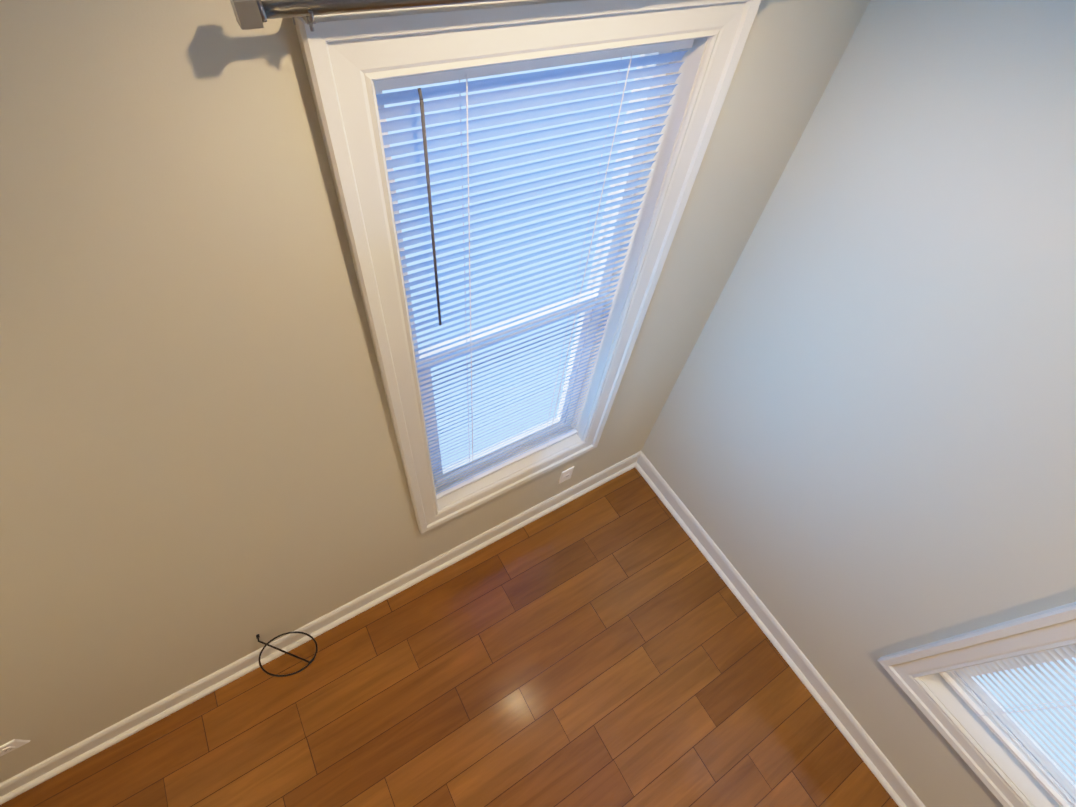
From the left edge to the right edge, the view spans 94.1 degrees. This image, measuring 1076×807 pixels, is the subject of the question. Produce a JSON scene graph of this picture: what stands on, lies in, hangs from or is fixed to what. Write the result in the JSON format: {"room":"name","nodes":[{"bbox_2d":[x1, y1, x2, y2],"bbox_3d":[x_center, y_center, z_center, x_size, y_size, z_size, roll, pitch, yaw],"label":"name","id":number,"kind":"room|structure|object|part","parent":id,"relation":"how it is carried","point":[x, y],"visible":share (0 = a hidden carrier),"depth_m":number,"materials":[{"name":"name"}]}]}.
{"room":"empty room","nodes":[
{"label":"empty room","id":0,"kind":"room"},
{"bbox_2d":[0,0,869,782],"bbox_3d":[-1.213,0.289,1.040,4.700,2.700,0.150,-23,60,-22],"label":"wall","id":1,"kind":"structure","parent":0,"point":[202,472],"depth_m":1.04,"materials":[{"name":"beige paint"}]},
{"bbox_2d":[0,739,29,756],"bbox_3d":[-1.704,1.105,1.588,0.115,0.070,0.009,-23,60,-22],"label":"electrical outlet","id":2,"kind":"object","parent":1,"relation":"attached to","point":[10,746],"visible":1,"depth_m":1.60,"materials":[{"name":"white plastic"}]},
{"bbox_2d":[0,451,646,804],"bbox_3d":[-0.848,0.927,2.230,3.360,0.108,0.034,-23,60,-22],"label":"baseboard","id":3,"kind":"structure","parent":1,"relation":"attached to","point":[98,742],"depth_m":2.13,"materials":[{"name":"white wood"}]},
{"bbox_2d":[230,0,507,31],"bbox_3d":[0.160,-0.681,0.813,1.215,0.055,0.077,-23,60,-22],"label":"curtain rod","id":4,"kind":"object","parent":1,"relation":"attached to","point":[252,14],"visible":0.94,"depth_m":0.60,"materials":[{"name":"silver metal"}]},
{"bbox_2d":[294,0,760,533],"bbox_3d":[-0.058,-0.204,1.522,0.874,1.714,0.178,-23,60,-22],"label":"window","id":5,"kind":"structure","parent":1,"relation":"in","point":[349,59],"depth_m":1.05,"materials":[{"name":"white wood"}]},
{"bbox_3d":[-0.083,-0.240,1.545,0.690,1.530,0.050,-23,60,-22],"label":"window sash","id":6,"kind":"part","parent":5,"relation":"part of","materials":[{"name":"white plastic"}]},
{"bbox_2d":[374,39,693,498],"bbox_3d":[-0.046,-0.196,1.504,0.678,1.507,0.029,-23,60,-22],"label":"window blind","id":7,"kind":"object","parent":5,"relation":"attached to","point":[466,87],"visible":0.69,"depth_m":1.10,"materials":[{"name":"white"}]},
{"bbox_2d":[417,88,441,325],"bbox_3d":[-0.218,-0.355,1.030,0.007,0.536,0.012,-23,60,-22],"label":"blind wand","id":8,"kind":"object","parent":7,"relation":"hanging from","point":[428,188],"visible":0.94,"depth_m":0.96,"materials":[{"name":"grey plastic"}]},
{"bbox_2d":[559,466,573,483],"bbox_3d":[0.141,0.354,2.463,0.070,0.115,0.009,-23,60,-22],"label":"electrical outlet","id":9,"kind":"object","parent":1,"relation":"attached to","point":[566,474],"visible":1,"depth_m":2.45,"materials":[{"name":"white plastic"}]},
{"bbox_2d":[0,467,898,806],"bbox_3d":[-0.408,2.351,1.368,4.900,0.100,3.940,-23,60,-22],"label":"floor","id":10,"kind":"structure","parent":0,"point":[608,643],"depth_m":2.13,"materials":[{"name":"brown wood"}]},
{"bbox_2d":[256,631,317,676],"bbox_3d":[-1.026,1.007,2.046,0.213,0.259,0.139,-23,60,-22],"label":"cord","id":11,"kind":"object","parent":10,"relation":"on","point":[281,650],"visible":0.96,"depth_m":2.03,"materials":[{"name":"black plastic"}]},
{"bbox_2d":[641,0,1075,806],"bbox_3d":[1.623,0.708,1.073,0.150,2.700,3.340,-23,60,-22],"label":"wall","id":12,"kind":"structure","parent":0,"point":[859,450],"depth_m":1.41,"materials":[{"name":"beige paint"}]},
{"bbox_2d":[636,459,925,806],"bbox_3d":[1.425,1.512,2.074,0.034,0.108,3.240,-23,60,-22],"label":"baseboard","id":13,"kind":"structure","parent":12,"relation":"attached to","point":[872,755],"depth_m":2.32,"materials":[{"name":"white wood"}]},
{"bbox_2d":[877,602,1075,806],"bbox_3d":[1.634,0.728,1.029,0.178,1.694,0.829,-23,60,-22],"label":"window","id":14,"kind":"structure","parent":12,"relation":"in","point":[997,767],"depth_m":1.63,"materials":[{"name":"white wood"}]},
{"bbox_2d":[939,644,1075,806],"bbox_3d":[1.619,0.719,1.000,0.029,1.454,0.633,-23,60,-22],"label":"window blind","id":15,"kind":"object","parent":14,"relation":"attached to","point":[1016,751],"visible":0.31,"depth_m":1.52,"materials":[{"name":"white plastic"}]},
{"bbox_3d":[1.676,0.709,1.048,0.050,1.510,0.645,-23,60,-22],"label":"window sash","id":16,"kind":"part","parent":14,"relation":"part of","materials":[{"name":"white plastic"}]},
{"bbox_3d":[1.673,0.711,1.046,0.004,1.450,0.585,-23,60,-22],"label":"glass","id":17,"kind":"part","parent":14,"relation":"part of","materials":[{"name":"clear glass"}]}
]}

